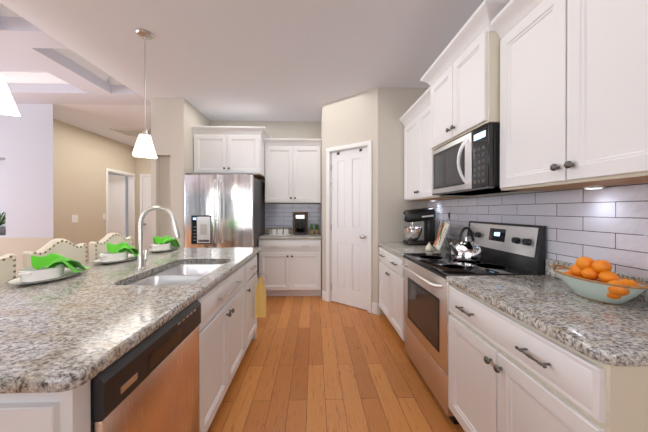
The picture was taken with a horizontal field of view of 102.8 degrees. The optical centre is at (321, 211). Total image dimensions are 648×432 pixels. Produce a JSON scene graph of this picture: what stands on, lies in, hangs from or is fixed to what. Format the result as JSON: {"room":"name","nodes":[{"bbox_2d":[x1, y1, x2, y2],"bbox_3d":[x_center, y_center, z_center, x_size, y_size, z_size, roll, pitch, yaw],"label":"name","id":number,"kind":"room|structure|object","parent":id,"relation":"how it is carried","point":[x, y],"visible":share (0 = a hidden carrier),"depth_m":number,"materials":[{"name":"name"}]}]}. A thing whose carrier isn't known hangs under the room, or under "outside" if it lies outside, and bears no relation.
{"room":"kitchen","nodes":[
{"label":"kitchen","id":0,"kind":"room"},
{"bbox_2d":[0,212,5,234],"bbox_3d":[-4.787,0.175,3.776,0.379,0.343,0.225,0,0,-2],"label":"potted plant","id":1,"kind":"object","parent":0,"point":[2,229],"visible":0.75,"depth_m":3.81,"materials":[{"name":"green"}]},
{"bbox_2d":[0,104,52,237],"bbox_3d":[-6.723,-0.130,3.773,5.640,2.850,0.206,0,0,-2],"label":"wall","id":2,"kind":"structure","parent":0,"point":[26,170],"depth_m":3.75,"materials":[{"name":"grey paint"}]},
{"bbox_2d":[0,237,52,277],"bbox_3d":[-6.719,0.837,3.667,5.640,0.917,0.012,0,0,-2],"label":"wall","id":3,"kind":"structure","parent":2,"relation":"attached to","point":[18,247],"depth_m":3.73,"materials":[{"name":"beige paint"}]},
{"bbox_2d":[53,119,134,262],"bbox_3d":[-4.590,-0.135,5.168,0.110,2.850,2.530,0,0,-2],"label":"wall","id":4,"kind":"structure","parent":0,"point":[83,159],"depth_m":4.89,"materials":[{"name":"beige paint"}]},
{"bbox_2d":[72,215,77,222],"bbox_3d":[-4.515,0.132,4.733,0.011,0.140,0.125,0,0,-2],"label":"switch plate","id":5,"kind":"object","parent":4,"relation":"attached to","point":[74,218],"visible":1,"depth_m":4.72,"materials":[{"name":"white plastic"}]},
{"bbox_2d":[108,174,125,237],"bbox_3d":[-4.935,0.216,5.897,0.500,2.120,0.621,0,0,-2],"label":"hall door","id":6,"kind":"structure","parent":4,"relation":"in","point":[116,206],"depth_m":6.05,"materials":[{"name":"white wood"}]},
{"bbox_2d":[106,168,134,246],"bbox_3d":[-4.604,0.188,5.873,0.126,2.200,0.882,0,0,-2],"label":"door frame","id":7,"kind":"structure","parent":4,"relation":"attached to","point":[131,204],"depth_m":6.25,"materials":[{"name":"white wood"}]},
{"bbox_2d":[135,157,150,249],"bbox_3d":[-3.494,-0.139,6.427,2.380,2.850,0.120,0,0,-2],"label":"wall","id":8,"kind":"structure","parent":0,"point":[142,165],"depth_m":6.34,"materials":[{"name":"beige paint"}]},
{"bbox_2d":[140,174,150,215],"bbox_3d":[-4.006,0.186,6.344,0.886,2.200,0.016,0,0,-2],"label":"door frame","id":9,"kind":"structure","parent":8,"relation":"attached to","point":[141,175],"depth_m":6.32,"materials":[{"name":"white wood"}]},
{"bbox_2d":[142,177,150,249],"bbox_3d":[-4.000,0.212,6.310,0.772,2.124,0.082,0,0,-2],"label":"door","id":10,"kind":"structure","parent":8,"relation":"in","point":[146,183],"depth_m":6.33,"materials":[{"name":"white wood"}]},
{"bbox_2d":[151,97,175,243],"bbox_3d":[-2.180,-0.131,4.082,0.340,2.850,1.090,0,0,-2],"label":"wall","id":11,"kind":"structure","parent":0,"point":[163,163],"depth_m":3.54,"materials":[{"name":"beige paint"}]},
{"bbox_2d":[176,97,209,247],"bbox_3d":[-1.955,-0.130,3.989,0.105,2.850,0.910,0,0,-2],"label":"wall","id":12,"kind":"structure","parent":0,"point":[188,115],"depth_m":3.54,"materials":[{"name":"beige paint"}]},
{"bbox_2d":[0,0,483,146],"bbox_3d":[-2.764,-1.726,2.902,13.500,0.350,13.000,0,0,-2],"label":"ceiling","id":13,"kind":"structure","parent":0,"point":[262,60],"depth_m":2.52,"materials":[{"name":"white paint"}]},
{"bbox_2d":[0,73,19,115],"bbox_3d":[-1.560,-1.013,1.202,0.170,1.062,0.170,0,0,-30],"label":"pendant light","id":14,"kind":"object","parent":13,"relation":"hanging from","point":[8,105],"visible":1,"depth_m":1.25,"materials":[{"name":"white glass"}]},
{"bbox_2d":[0,3,123,84],"bbox_3d":[-5.824,-1.716,-0.138,6.994,0.110,6.912,0,0,-2],"label":"ceiling","id":15,"kind":"structure","parent":13,"relation":"attached to","point":[27,76],"depth_m":3.30,"materials":[{"name":"white paint"}]},
{"bbox_2d":[110,129,150,135],"bbox_3d":[-3.618,-1.552,5.113,0.770,0.012,0.470,0,0,-2],"label":"ceiling vent","id":16,"kind":"object","parent":13,"relation":"in","point":[131,132],"visible":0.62,"depth_m":5.02,"materials":[{"name":"white paint"}]},
{"bbox_2d":[132,29,156,157],"bbox_3d":[-1.546,-1.017,2.262,0.170,1.062,0.170,0,0,-30],"label":"pendant light","id":17,"kind":"object","parent":13,"relation":"hanging from","point":[144,147],"visible":0.98,"depth_m":2.24,"materials":[{"name":"white glass"}]},
{"bbox_2d":[210,121,320,203],"bbox_3d":[-0.963,-0.132,4.525,2.200,2.850,0.100,0,0,-2],"label":"wall","id":18,"kind":"structure","parent":0,"point":[293,129],"depth_m":4.48,"materials":[{"name":"beige paint"}]},
{"bbox_2d":[193,134,266,178],"bbox_3d":[-1.413,-0.846,4.137,0.981,0.580,0.635,0,0,-2],"label":"upper cabinet","id":19,"kind":"object","parent":18,"relation":"attached to","point":[214,154],"depth_m":3.83,"materials":[{"name":"white paint"}]},
{"bbox_2d":[263,146,320,203],"bbox_3d":[-0.470,-0.594,4.323,0.908,0.915,0.323,0,0,-2],"label":"upper cabinet","id":20,"kind":"object","parent":18,"relation":"attached to","point":[288,170],"depth_m":4.17,"materials":[{"name":"white paint"}]},
{"bbox_2d":[265,203,320,233],"bbox_3d":[-0.504,0.129,4.486,0.974,0.528,0.008,0,0,-2],"label":"tile backsplash","id":21,"kind":"structure","parent":18,"relation":"attached to","point":[278,214],"depth_m":4.48,"materials":[{"name":"white tile"}]},
{"bbox_2d":[321,115,321,290],"bbox_3d":[0.051,-0.131,4.151,0.116,2.850,0.710,0,0,-2],"label":"wall","id":22,"kind":"structure","parent":0,"point":[321,202],"depth_m":4.18,"materials":[{"name":"beige paint"}]},
{"bbox_2d":[207,291,464,431],"bbox_3d":[-2.764,1.349,2.913,13.500,0.100,13.000,0,0,-2],"label":"floor","id":23,"kind":"structure","parent":0,"point":[313,364],"depth_m":2.00,"materials":[{"name":"brown wood"}]},
{"bbox_2d":[0,254,15,283],"bbox_3d":[-1.731,0.754,1.380,0.470,1.100,0.470,0,0,2],"label":"bar stool","id":24,"kind":"object","parent":23,"relation":"on","point":[7,267],"visible":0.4,"depth_m":1.57,"materials":[{"name":"beige fabric"}]},
{"bbox_2d":[22,239,86,268],"bbox_3d":[-1.748,0.752,1.937,0.470,1.100,0.470,0,0,-5],"label":"bar stool","id":25,"kind":"object","parent":23,"relation":"on","point":[65,248],"visible":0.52,"depth_m":1.91,"materials":[{"name":"beige fabric"}]},
{"bbox_2d":[89,233,132,262],"bbox_3d":[-1.764,0.750,2.448,0.484,1.100,0.475,0,0,-2],"label":"bar stool","id":26,"kind":"object","parent":23,"relation":"on","point":[96,249],"visible":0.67,"depth_m":2.32,"materials":[{"name":"beige fabric"}]},
{"bbox_2d":[90,299,200,431],"bbox_3d":[-0.897,0.872,0.981,0.614,0.868,0.594,0,0,-2],"label":"dishwasher","id":27,"kind":"object","parent":23,"relation":"on","point":[150,383],"visible":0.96,"depth_m":0.93,"materials":[{"name":"grey metal"}]},
{"bbox_2d":[64,290,247,431],"bbox_3d":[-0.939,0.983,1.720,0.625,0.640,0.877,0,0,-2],"label":"base cabinet","id":28,"kind":"object","parent":23,"relation":"on","point":[223,340],"depth_m":1.52,"materials":[{"name":"white paint"}]},
{"bbox_2d":[184,173,264,277],"bbox_3d":[-1.424,0.387,3.952,0.926,1.815,0.971,0,0,-2],"label":"refrigerator","id":29,"kind":"object","parent":23,"relation":"on","point":[224,211],"visible":0.48,"depth_m":3.53,"materials":[{"name":"grey metal"}]},
{"bbox_2d":[240,254,256,345],"bbox_3d":[-0.961,0.863,2.413,0.625,0.875,0.510,0,0,-2],"label":"base cabinet","id":30,"kind":"object","parent":23,"relation":"on","point":[248,281],"depth_m":2.38,"materials":[{"name":"white paint"}]},
{"bbox_2d":[0,247,259,397],"bbox_3d":[-1.181,0.408,1.673,1.126,0.040,2.160,0,0,-2],"label":"countertop","id":31,"kind":"structure","parent":30,"relation":"on","point":[56,336],"depth_m":0.95,"materials":[{"name":"grey stone"}]},
{"bbox_2d":[6,253,89,283],"bbox_3d":[-1.567,0.317,1.503,0.258,0.141,0.402,0,0,-2],"label":"place setting","id":32,"kind":"object","parent":31,"relation":"on","point":[49,267],"visible":1,"depth_m":1.47,"materials":[{"name":"white ceramic"}]},
{"bbox_2d":[92,242,143,263],"bbox_3d":[-1.581,0.317,2.031,0.262,0.138,0.402,0,0,-2],"label":"place setting","id":33,"kind":"object","parent":31,"relation":"on","point":[116,253],"visible":0.92,"depth_m":2.00,"materials":[{"name":"white"}]},
{"bbox_2d":[132,206,180,269],"bbox_3d":[-1.102,0.175,1.766,0.294,0.424,0.104,0,0,-2],"label":"faucet","id":34,"kind":"object","parent":31,"relation":"on","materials":[{"name":"silver metal"}]},
{"bbox_2d":[148,236,180,251],"bbox_3d":[-1.561,0.313,2.567,0.257,0.141,0.401,0,0,-2],"label":"place setting","id":35,"kind":"object","parent":31,"relation":"on","point":[163,244],"visible":0.98,"depth_m":2.54,"materials":[{"name":"white"}]},
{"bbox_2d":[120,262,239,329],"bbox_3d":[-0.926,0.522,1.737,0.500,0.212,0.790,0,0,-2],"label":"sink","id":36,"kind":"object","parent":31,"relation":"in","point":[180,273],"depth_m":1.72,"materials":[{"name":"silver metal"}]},
{"bbox_2d":[254,272,266,317],"bbox_3d":[-0.589,0.806,2.505,0.123,0.448,0.048,0,0,-2],"label":"hanging towel","id":37,"kind":"object","parent":30,"relation":"hanging from","point":[260,303],"visible":0.98,"depth_m":2.51,"materials":[{"name":"yellow fabric"}]},
{"bbox_2d":[258,227,321,295],"bbox_3d":[-0.484,0.786,4.158,0.950,1.015,0.662,0,0,-2],"label":"base cabinet","id":38,"kind":"object","parent":23,"relation":"on","point":[289,265],"visible":0.98,"depth_m":3.87,"materials":[{"name":"white paint"}]},
{"bbox_2d":[258,227,321,239],"bbox_3d":[-0.484,0.349,4.168,0.950,0.140,0.626,0,0,-2],"label":"countertop","id":39,"kind":"structure","parent":38,"relation":"on","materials":[{"name":"stone"}]},
{"bbox_2d":[269,229,290,235],"bbox_3d":[-0.671,0.333,4.145,0.360,0.090,0.220,0,0,-2],"label":"cups","id":40,"kind":"object","parent":39,"relation":"on","point":[280,232],"visible":1,"depth_m":4.12,"materials":[{"name":"white ceramic"}]},
{"bbox_2d":[293,212,307,232],"bbox_3d":[-0.371,0.193,4.462,0.260,0.368,0.066,0,0,-2],"label":"cutting board","id":41,"kind":"object","parent":39,"relation":"on","point":[306,221],"visible":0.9,"depth_m":4.45,"materials":[{"name":"brown wood"}]},
{"bbox_2d":[294,213,306,234],"bbox_3d":[-0.355,0.205,4.269,0.194,0.345,0.232,0,0,-2],"label":"coffee maker","id":42,"kind":"object","parent":39,"relation":"on","point":[300,223],"visible":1,"depth_m":4.17,"materials":[{"name":"black plastic"}]},
{"bbox_2d":[309,223,313,233],"bbox_3d":[-0.177,0.280,4.263,0.100,0.195,0.108,0,0,-2],"label":"potted grass","id":43,"kind":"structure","parent":39,"relation":"on","point":[311,229],"depth_m":4.24,"materials":[{"name":"beige"}]},
{"bbox_2d":[314,222,318,233],"bbox_3d":[-0.084,0.280,4.292,0.081,0.195,0.092,0,0,-2],"label":"potted grass","id":44,"kind":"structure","parent":39,"relation":"on","point":[316,229],"depth_m":4.29,"materials":[{"name":"beige"}]},
{"bbox_2d":[378,243,404,341],"bbox_3d":[1.042,0.861,2.798,0.636,0.875,0.892,0,0,-2],"label":"base cabinet","id":45,"kind":"object","parent":23,"relation":"on","point":[391,276],"depth_m":2.70,"materials":[{"name":"beige paint"}]},
{"bbox_2d":[382,243,450,254],"bbox_3d":[1.034,0.403,2.800,0.636,0.040,0.899,0,0,-2],"label":"countertop","id":46,"kind":"structure","parent":45,"relation":"on","point":[398,248],"depth_m":2.68,"materials":[{"name":"grey stone"}]},
{"bbox_2d":[402,208,435,244],"bbox_3d":[1.124,0.169,3.010,0.376,0.426,0.218,0,0,-2],"label":"stand mixer","id":47,"kind":"object","parent":46,"relation":"on","point":[427,216],"visible":1,"depth_m":2.95,"materials":[{"name":"black plastic"}]},
{"bbox_2d":[425,241,432,251],"bbox_3d":[1.031,0.332,2.487,0.076,0.104,0.076,0,0,-2],"label":"decor","id":48,"kind":"object","parent":46,"relation":"on","point":[429,247],"visible":1,"depth_m":2.47,"materials":[{"name":"beige ceramic"}]},
{"bbox_2d":[433,212,450,250],"bbox_3d":[1.189,0.195,2.602,0.171,0.377,0.360,0,0,16],"label":"cookbook","id":49,"kind":"object","parent":46,"relation":"on","point":[440,237],"visible":0.98,"depth_m":2.54,"materials":[{"name":"white paper"}]},
{"bbox_2d":[400,221,545,423],"bbox_3d":[1.025,0.695,1.966,0.684,1.214,0.762,0,0,-2],"label":"electric range","id":50,"kind":"object","parent":23,"relation":"on","point":[512,249],"visible":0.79,"depth_m":1.81,"materials":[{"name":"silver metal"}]},
{"bbox_2d":[450,227,482,261],"bbox_3d":[1.105,0.249,2.026,0.272,0.260,0.220,0,0,-2],"label":"kettle","id":51,"kind":"object","parent":50,"relation":"on","point":[466,250],"visible":1,"depth_m":1.96,"materials":[{"name":"silver metal"}]},
{"bbox_2d":[446,279,647,431],"bbox_3d":[1.093,0.867,1.159,0.636,0.875,0.848,0,0,-2],"label":"base cabinet","id":52,"kind":"object","parent":23,"relation":"on","point":[550,351],"depth_m":1.00,"materials":[{"name":"beige paint"}]},
{"bbox_2d":[446,275,647,370],"bbox_3d":[1.085,0.409,1.150,0.636,0.040,0.863,0,0,-2],"label":"countertop","id":53,"kind":"structure","parent":52,"relation":"on","point":[615,334],"depth_m":0.99,"materials":[{"name":"grey stone"}]},
{"bbox_2d":[551,257,647,303],"bbox_3d":[1.232,0.300,1.163,0.212,0.177,0.403,0,0,-2],"label":"bowl","id":54,"kind":"object","parent":53,"relation":"on","point":[592,279],"visible":1,"depth_m":1.12,"materials":[{"name":"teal ceramic"}]},
{"bbox_2d":[322,88,376,302],"bbox_3d":[0.386,-0.129,3.563,0.874,2.850,0.115,0,0,38],"label":"wall","id":55,"kind":"structure","parent":0,"point":[349,120],"depth_m":3.46,"materials":[{"name":"beige paint"}]},
{"bbox_2d":[326,140,371,312],"bbox_3d":[0.383,0.195,3.555,0.720,2.202,0.133,0,0,38],"label":"door frame","id":56,"kind":"structure","parent":55,"relation":"attached to","point":[368,144],"depth_m":3.46,"materials":[{"name":"white wood"}]},
{"bbox_2d":[330,147,367,309],"bbox_3d":[0.355,0.223,3.520,0.590,2.122,0.110,0,0,38],"label":"pantry door","id":57,"kind":"structure","parent":55,"relation":"in","point":[349,190],"depth_m":3.53,"materials":[{"name":"white wood"}]},
{"bbox_2d":[322,290,376,314],"bbox_3d":[0.346,1.226,3.517,0.874,0.140,0.014,0,0,38],"label":"baseboard","id":58,"kind":"structure","parent":55,"relation":"attached to","point":[374,308],"depth_m":3.28,"materials":[{"name":"white wood"}]},
{"bbox_2d":[377,87,427,314],"bbox_3d":[1.021,-0.128,3.306,0.653,2.850,0.110,0,0,-2],"label":"wall","id":59,"kind":"structure","parent":0,"point":[394,104],"depth_m":3.25,"materials":[{"name":"beige paint"}]},
{"bbox_2d":[445,183,638,199],"bbox_3d":[1.468,-0.120,1.039,0.100,2.850,9.000,0,0,-2],"label":"wall","id":60,"kind":"structure","parent":0,"point":[515,192],"depth_m":1.95,"materials":[{"name":"beige paint"}]},
{"bbox_2d":[403,104,472,200],"bbox_3d":[1.197,-0.588,2.798,0.323,0.915,0.891,0,0,-2],"label":"upper cabinet","id":61,"kind":"object","parent":60,"relation":"attached to","point":[417,161],"depth_m":2.78,"materials":[{"name":"beige paint"}]},
{"bbox_2d":[427,24,506,151],"bbox_3d":[1.186,-0.838,1.966,0.398,0.580,0.766,0,0,-2],"label":"upper cabinet","id":62,"kind":"object","parent":60,"relation":"attached to","point":[464,97],"depth_m":1.79,"materials":[{"name":"beige paint"}]},
{"bbox_2d":[432,123,514,194],"bbox_3d":[1.164,-0.342,1.967,0.442,0.398,0.762,0,0,-2],"label":"over-the-range microwave","id":63,"kind":"object","parent":62,"relation":"attached to","point":[468,164],"visible":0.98,"depth_m":1.79,"materials":[{"name":"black metal"}]},
{"bbox_2d":[428,183,647,278],"bbox_3d":[1.385,0.138,1.995,0.008,0.528,2.535,0,0,-2],"label":"tile backsplash","id":64,"kind":"structure","parent":60,"relation":"attached to","point":[609,224],"depth_m":1.41,"materials":[{"name":"white tile"}]},
{"bbox_2d":[435,235,647,302],"bbox_3d":[1.368,0.337,1.993,0.019,0.099,2.532,0,0,-2],"label":"backsplash","id":65,"kind":"structure","parent":60,"relation":"attached to","point":[549,271],"depth_m":1.49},
{"bbox_2d":[499,0,647,190],"bbox_3d":[1.248,-0.582,1.160,0.323,0.915,0.848,0,0,-2],"label":"upper cabinet","id":66,"kind":"object","parent":60,"relation":"attached to","point":[557,90],"depth_m":1.12,"materials":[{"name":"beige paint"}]},
{"bbox_2d":[583,186,604,188],"bbox_3d":[1.339,-0.117,1.275,0.072,0.012,0.072,0,0,-2],"label":"recessed light","id":67,"kind":"object","parent":66,"relation":"attached to","point":[592,187],"visible":1,"depth_m":1.26,"materials":[{"name":"white"}]}
]}

